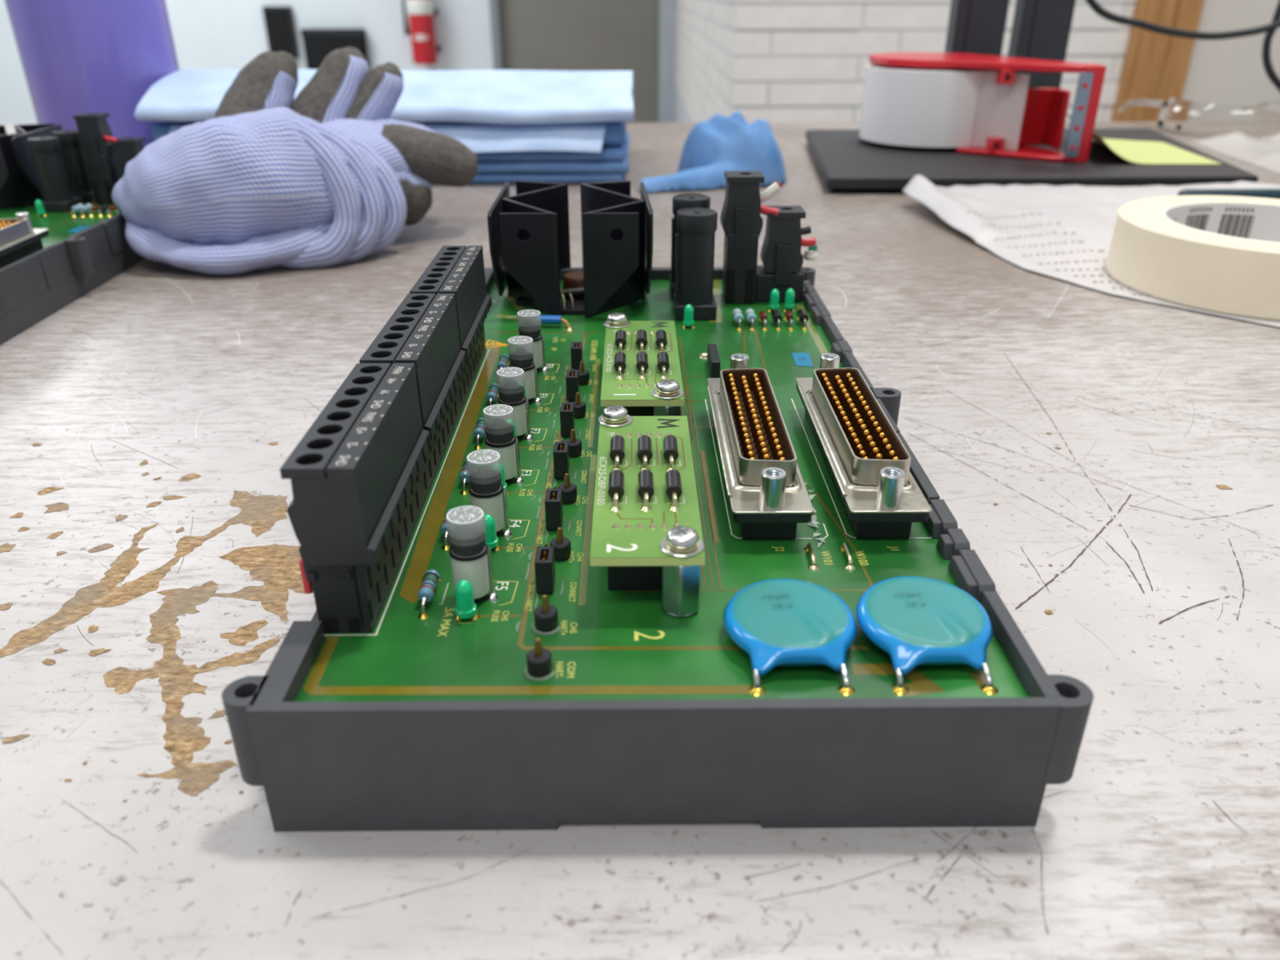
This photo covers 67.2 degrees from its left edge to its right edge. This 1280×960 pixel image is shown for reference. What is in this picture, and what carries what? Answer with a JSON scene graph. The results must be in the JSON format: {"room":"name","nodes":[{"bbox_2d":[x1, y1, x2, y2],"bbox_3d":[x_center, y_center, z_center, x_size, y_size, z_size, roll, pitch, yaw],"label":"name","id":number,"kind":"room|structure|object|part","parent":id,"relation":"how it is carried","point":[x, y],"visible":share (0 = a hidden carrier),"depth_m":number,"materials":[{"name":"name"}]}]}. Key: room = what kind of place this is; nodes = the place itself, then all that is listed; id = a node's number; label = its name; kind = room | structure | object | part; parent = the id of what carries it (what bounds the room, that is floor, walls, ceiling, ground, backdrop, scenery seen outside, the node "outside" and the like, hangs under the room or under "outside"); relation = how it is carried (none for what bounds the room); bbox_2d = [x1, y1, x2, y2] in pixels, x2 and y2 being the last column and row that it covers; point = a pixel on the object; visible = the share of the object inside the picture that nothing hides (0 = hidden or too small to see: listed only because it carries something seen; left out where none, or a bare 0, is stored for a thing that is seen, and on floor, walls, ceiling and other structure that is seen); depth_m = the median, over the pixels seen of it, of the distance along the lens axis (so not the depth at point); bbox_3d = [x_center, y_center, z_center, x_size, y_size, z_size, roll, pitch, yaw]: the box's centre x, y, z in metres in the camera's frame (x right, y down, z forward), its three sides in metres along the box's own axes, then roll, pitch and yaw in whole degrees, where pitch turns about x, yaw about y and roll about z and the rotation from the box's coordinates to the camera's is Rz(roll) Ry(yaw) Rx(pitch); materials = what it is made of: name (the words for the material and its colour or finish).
{"room":"electronics workshop","nodes":[
{"label":"electronics workshop","id":0,"kind":"room"},
{"bbox_2d":[0,0,493,124],"bbox_3d":[-2.207,-3.255,5.256,4.878,2.760,0.150,0,27,0],"label":"wall","id":1,"kind":"structure","parent":0,"point":[207,34],"depth_m":5.53,"materials":[{"name":"white paint"}]},
{"bbox_2d":[262,6,298,58],"bbox_3d":[-2.053,-2.556,5.502,0.156,0.270,0.051,0,27,0],"label":"wall plate","id":2,"kind":"object","parent":1,"relation":"attached to","point":[280,29],"visible":0.77,"depth_m":5.47,"materials":[{"name":"black plastic"}]},
{"bbox_2d":[300,28,369,69],"bbox_3d":[-1.748,-2.472,5.529,0.348,0.215,0.084,0,27,0],"label":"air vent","id":3,"kind":"object","parent":1,"relation":"in","point":[317,43],"visible":0.62,"depth_m":5.48,"materials":[{"name":"black metal"}]},
{"bbox_3d":[-1.748,-2.535,5.460,0.348,0.039,0.014,0,27,0],"label":"rail","id":4,"kind":"part","parent":3,"relation":"part of","materials":[{"name":"black plastic"}]},
{"bbox_2d":[401,0,441,64],"bbox_3d":[-1.238,-2.607,5.402,0.183,0.500,0.195,0,27,0],"label":"fire extinguisher","id":5,"kind":"object","parent":1,"relation":"attached to","point":[424,49],"visible":1,"depth_m":5.40,"materials":[{"name":"red metal"}]},
{"bbox_2d":[498,0,659,122],"bbox_3d":[-0.346,-2.945,5.354,0.914,2.097,0.137,0,27,0],"label":"door","id":6,"kind":"structure","parent":1,"relation":"in","point":[546,35],"depth_m":5.58,"materials":[{"name":"paint"}]},
{"bbox_2d":[488,0,676,122],"bbox_3d":[-0.310,-2.971,5.354,1.085,2.160,0.085,0,27,0],"label":"trim","id":7,"kind":"structure","parent":1,"relation":"attached to","point":[668,8],"depth_m":5.57,"materials":[{"name":"grey metal"}]},
{"bbox_2d":[675,0,1136,122],"bbox_3d":[0.711,-2.471,3.714,0.992,2.760,3.655,0,27,0],"label":"brick wall","id":8,"kind":"structure","parent":0,"point":[771,60],"depth_m":2.40,"materials":[{"name":"white brick"}]},
{"bbox_2d":[1181,0,1279,112],"bbox_3d":[2.270,-1.684,2.170,1.822,2.760,0.145,0,27,0],"label":"wall","id":9,"kind":"structure","parent":0,"point":[1231,71],"depth_m":2.41,"materials":[{"name":"beige paint"}]},
{"bbox_2d":[1111,0,1204,121],"bbox_3d":[1.282,-1.644,2.095,0.158,2.760,0.060,0,27,0],"label":"trim","id":10,"kind":"structure","parent":9,"relation":"attached to","point":[1155,65],"depth_m":2.38,"materials":[{"name":"brown wood"}]},
{"bbox_3d":[-0.712,-0.088,2.143,7.800,0.050,8.700,0,27,0],"label":"floor","id":11,"kind":"structure","parent":0,"visible":0},
{"bbox_2d":[0,121,1279,959],"bbox_3d":[-0.049,0.294,0.503,1.900,0.760,1.262,0,27,0],"label":"workbench","id":12,"kind":"object","parent":11,"relation":"on","point":[1110,463],"visible":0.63,"depth_m":0.19,"materials":[{"name":"laminate"}]},
{"bbox_2d":[0,112,146,345],"bbox_3d":[-0.282,-0.103,0.382,0.124,0.059,0.243,-1,27,-2],"label":"module","id":13,"kind":"object","parent":12,"relation":"on","point":[63,237],"visible":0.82,"depth_m":0.43,"materials":[{"name":"black plastic"}]},
{"bbox_2d":[0,124,7,134],"bbox_3d":[-0.322,-0.150,0.461,0.023,0.032,0.056,0,27,0],"label":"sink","id":14,"kind":"object","parent":13,"relation":"in","point":[2,130],"depth_m":0.47,"materials":[{"name":"black metal"}]},
{"bbox_2d":[0,123,62,208],"bbox_3d":[-0.295,-0.150,0.462,0.026,0.032,0.056,0,27,0],"label":"sink","id":15,"kind":"object","parent":13,"relation":"in","point":[22,184],"depth_m":0.45,"materials":[{"name":"black metal"}]},
{"bbox_2d":[0,212,146,345],"bbox_3d":[-0.283,-0.085,0.387,0.129,0.023,0.238,0,27,0],"label":"tray","id":16,"kind":"object","parent":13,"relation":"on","point":[49,261],"depth_m":0.38,"materials":[{"name":"plastic"}]},
{"bbox_2d":[4,0,179,147],"bbox_3d":[-0.355,-0.325,0.610,0.092,0.246,0.092,0,27,0],"label":"liquid bottle","id":17,"kind":"object","parent":12,"relation":"on","point":[77,56],"visible":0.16,"depth_m":0.60,"materials":[{"name":"purple plastic"}]},
{"bbox_2d":[111,46,477,275],"bbox_3d":[-0.156,-0.154,0.454,0.152,0.084,0.136,0,27,0],"label":"glove","id":18,"kind":"object","parent":12,"relation":"on","point":[324,176],"visible":1,"depth_m":0.42,"materials":[{"name":"purple fabric"}]},
{"bbox_2d":[469,172,624,183],"bbox_3d":[-0.157,-0.221,0.670,0.294,0.007,0.137,0,27,0],"label":"folded towel","id":19,"kind":"object","parent":12,"relation":"on","point":[480,178],"visible":0.17,"depth_m":0.61,"materials":[{"name":"blue fabric"}]},
{"bbox_2d":[476,133,630,173],"bbox_3d":[-0.155,-0.227,0.666,0.295,0.007,0.139,0,27,0],"label":"folded towel","id":20,"kind":"object","parent":19,"relation":"on","point":[569,166],"visible":0.15,"depth_m":0.61,"materials":[{"name":"blue fabric"}]},
{"bbox_2d":[474,122,626,161],"bbox_3d":[-0.156,-0.234,0.665,0.295,0.008,0.139,0,27,0],"label":"folded towel","id":21,"kind":"object","parent":20,"relation":"on","point":[607,153],"visible":0.14,"depth_m":0.60,"materials":[{"name":"blue fabric"}]},
{"bbox_2d":[151,120,623,152],"bbox_3d":[-0.159,-0.243,0.659,0.295,0.016,0.152,0,27,0],"label":"folded towel","id":22,"kind":"object","parent":21,"relation":"on","point":[478,137],"visible":0.33,"depth_m":0.60,"materials":[{"name":"blue fabric"}]},
{"bbox_2d":[133,69,634,124],"bbox_3d":[-0.157,-0.264,0.652,0.306,0.026,0.150,0,27,0],"label":"folded towel","id":23,"kind":"object","parent":22,"relation":"on","point":[482,96],"visible":0.64,"depth_m":0.60,"materials":[{"name":"blue fabric"}]},
{"bbox_2d":[221,170,1093,831],"bbox_3d":[0.002,-0.030,0.238,0.124,0.059,0.243,0,27,0],"label":"module","id":24,"kind":"object","parent":12,"relation":"on","point":[618,536],"visible":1,"depth_m":0.15,"materials":[{"name":"plastic"}]},
{"bbox_2d":[446,506,483,523],"bbox_3d":[-0.028,0.006,0.156,0.006,0.001,0.006,0,27,0],"label":"print","id":25,"kind":"object","parent":24,"relation":"on","point":[463,514],"depth_m":0.16,"materials":[{"name":"white"}]},
{"bbox_2d":[466,449,499,463],"bbox_3d":[-0.028,-0.004,0.175,0.006,0.001,0.006,4,27,7],"label":"print","id":26,"kind":"object","parent":24,"relation":"on","point":[480,456],"depth_m":0.17,"materials":[{"name":"white"}]},
{"bbox_2d":[483,404,512,415],"bbox_3d":[-0.029,-0.014,0.194,0.006,0.001,0.006,2,27,3],"label":"print","id":27,"kind":"object","parent":24,"relation":"on","point":[498,409],"depth_m":0.19,"materials":[{"name":"white"}]},
{"bbox_2d":[497,367,523,376],"bbox_3d":[-0.029,-0.024,0.213,0.006,0.001,0.006,2,27,4],"label":"print","id":28,"kind":"object","parent":24,"relation":"on","point":[506,371],"depth_m":0.21,"materials":[{"name":"white"}]},
{"bbox_2d":[507,336,532,343],"bbox_3d":[-0.029,-0.034,0.233,0.006,0.001,0.006,-2,27,-4],"label":"print","id":29,"kind":"object","parent":24,"relation":"on","point":[516,340],"depth_m":0.23,"materials":[{"name":"white"}]},
{"bbox_2d":[517,309,539,316],"bbox_3d":[-0.029,-0.044,0.252,0.006,0.001,0.006,-4,27,-7],"label":"print","id":30,"kind":"object","parent":24,"relation":"on","point":[527,313],"depth_m":0.25,"materials":[{"name":"white"}]},
{"bbox_2d":[487,180,570,315],"bbox_3d":[-0.035,-0.077,0.318,0.022,0.032,0.056,0,27,0],"label":"sink","id":31,"kind":"object","parent":24,"relation":"in","point":[529,229],"depth_m":0.30,"materials":[{"name":"black metal"}]},
{"bbox_3d":[-0.015,0.027,0.144,0.004,0.003,0.004,0,27,0],"label":"test post","id":32,"kind":"part","parent":24,"relation":"part of","materials":[{"name":"black plastic"}]},
{"bbox_3d":[-0.015,0.022,0.155,0.004,0.003,0.004,0,27,0],"label":"test post","id":33,"kind":"part","parent":24,"relation":"part of","materials":[{"name":"black plastic"}]},
{"bbox_3d":[-0.014,0.013,0.174,0.004,0.003,0.004,0,27,0],"label":"test post","id":34,"kind":"part","parent":24,"relation":"part of","materials":[{"name":"black plastic"}]},
{"bbox_3d":[-0.015,0.003,0.193,0.004,0.003,0.004,0,27,0],"label":"test post","id":35,"kind":"part","parent":24,"relation":"part of","materials":[{"name":"black plastic"}]},
{"bbox_3d":[-0.015,-0.007,0.212,0.004,0.003,0.004,0,27,0],"label":"test post","id":36,"kind":"part","parent":24,"relation":"part of","materials":[{"name":"black plastic"}]},
{"bbox_3d":[-0.015,-0.017,0.231,0.004,0.003,0.004,0,27,0],"label":"test post","id":37,"kind":"part","parent":24,"relation":"part of","materials":[{"name":"black plastic"}]},
{"bbox_3d":[-0.015,-0.027,0.250,0.004,0.003,0.004,0,27,0],"label":"test post","id":38,"kind":"part","parent":24,"relation":"part of","materials":[{"name":"black plastic"}]},
{"bbox_2d":[580,180,653,317],"bbox_3d":[-0.008,-0.077,0.318,0.024,0.032,0.055,0,27,0],"label":"sink","id":39,"kind":"object","parent":24,"relation":"in","point":[616,273],"depth_m":0.30,"materials":[{"name":"black metal"}]},
{"bbox_3d":[0.020,-0.032,0.258,0.002,0.005,0.014,0,27,0],"label":"spacer post","id":40,"kind":"part","parent":24,"relation":"part of","materials":[{"name":"black plastic"}]},
{"bbox_2d":[640,111,786,193],"bbox_3d":[0.047,-0.214,0.618,0.094,0.039,0.100,0,27,0],"label":"glove","id":41,"kind":"object","parent":12,"relation":"on","point":[718,144],"visible":0.97,"depth_m":0.60,"materials":[{"name":"blue rubber"}]},
{"bbox_2d":[805,0,1258,192],"bbox_3d":[0.261,-0.411,0.582,0.300,0.424,0.222,0,27,0],"label":"monitor stand","id":42,"kind":"object","parent":12,"relation":"on","point":[846,162],"visible":0.44,"depth_m":0.64,"materials":[{"name":"black"}]},
{"bbox_3d":[0.253,-0.457,0.665,0.038,0.410,0.018,0,27,0],"label":"post","id":43,"kind":"part","parent":42,"relation":"part of","materials":[{"name":"black metal"}]},
{"bbox_2d":[858,52,1106,162],"bbox_3d":[0.237,-0.264,0.674,0.164,0.058,0.097,15,31,27],"label":"tape dispenser","id":44,"kind":"object","parent":42,"relation":"on","point":[974,104],"visible":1,"depth_m":0.65,"materials":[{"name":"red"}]},
{"bbox_3d":[0.219,-0.282,0.651,0.088,0.004,0.164,-11,29,-20],"label":"plate","id":45,"kind":"part","parent":44,"relation":"part of","materials":[{"name":"red plastic"}]},
{"bbox_3d":[0.258,-0.219,0.646,0.045,0.003,0.077,-23,35,-37],"label":"plate","id":46,"kind":"part","parent":44,"relation":"part of","materials":[{"name":"red plastic"}]},
{"bbox_3d":[0.270,-0.244,0.650,0.026,0.037,0.024,0,27,0],"label":"handle","id":47,"kind":"part","parent":44,"relation":"part of","materials":[{"name":"red plastic"}]},
{"bbox_3d":[0.276,-0.230,0.607,0.009,0.050,0.002,0,27,0],"label":"blade","id":48,"kind":"part","parent":44,"relation":"part of","materials":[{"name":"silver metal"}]},
{"bbox_3d":[0.261,-0.229,0.676,0.300,0.007,0.222,0,27,0],"label":"plate","id":49,"kind":"part","parent":42,"relation":"part of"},
{"bbox_3d":[0.302,-0.457,0.666,0.038,0.410,0.018,0,27,0],"label":"post","id":50,"kind":"part","parent":42,"relation":"part of","materials":[{"name":"black metal"}]},
{"bbox_2d":[1066,114,1221,164],"bbox_3d":[0.341,-0.233,0.656,0.078,0.018,0.120,5,28,10],"label":"sticky note","id":51,"kind":"object","parent":42,"relation":"on","point":[1140,152],"visible":0.84,"depth_m":0.65,"materials":[{"name":"yellow paper"}]},
{"bbox_2d":[902,174,1279,327],"bbox_3d":[0.292,-0.112,0.445,0.298,0.016,0.287,0,27,0],"label":"printed paper","id":52,"kind":"object","parent":12,"relation":"on","point":[1064,233],"visible":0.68,"depth_m":0.50,"materials":[{"name":"grey paper"}]},
{"bbox_2d":[1106,195,1279,320],"bbox_3d":[0.257,-0.094,0.399,0.114,0.025,0.114,0,27,0],"label":"tape","id":53,"kind":"object","parent":52,"relation":"on","point":[1220,254],"visible":1,"depth_m":0.38,"materials":[{"name":"white paper"}]},
{"bbox_2d":[1177,188,1279,199],"bbox_3d":[0.356,-0.160,0.539,0.108,0.010,0.009,0,27,0],"label":"tweezers","id":54,"kind":"object","parent":52,"relation":"on","point":[1274,193],"visible":0.48,"depth_m":0.54,"materials":[{"name":"blue"}]},
{"bbox_2d":[1085,0,1279,39],"bbox_3d":[0.525,-0.440,0.741,0.465,0.331,0.108,0,27,0],"label":"power cable","id":55,"kind":"object","parent":12,"relation":"on","point":[1094,5],"visible":1,"depth_m":0.82,"materials":[{"name":"grey plastic"}]},
{"bbox_2d":[1117,97,1279,137],"bbox_3d":[0.525,-0.326,0.850,0.148,0.024,0.179,0,27,0],"label":"safety glasses","id":56,"kind":"object","parent":12,"relation":"on","point":[1176,114],"visible":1,"depth_m":0.79,"materials":[{"name":"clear plastic"}]},
{"bbox_3d":[0.459,-0.343,0.886,0.010,0.021,0.100,2,27,3],"label":"temple arm","id":57,"kind":"part","parent":56,"relation":"part of","materials":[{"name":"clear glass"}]},
{"bbox_3d":[0.592,-0.343,0.887,0.010,0.021,0.100,-2,27,-4],"label":"temple arm","id":58,"kind":"part","parent":56,"relation":"part of","materials":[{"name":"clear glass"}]},
{"bbox_2d":[1262,0,1279,92],"bbox_3d":[0.627,-0.380,0.842,0.177,0.128,0.015,-2,27,-3],"label":"power cable","id":59,"kind":"object","parent":12,"relation":"on","point":[1272,75],"visible":1,"depth_m":0.83,"materials":[{"name":"grey plastic"}]}
]}

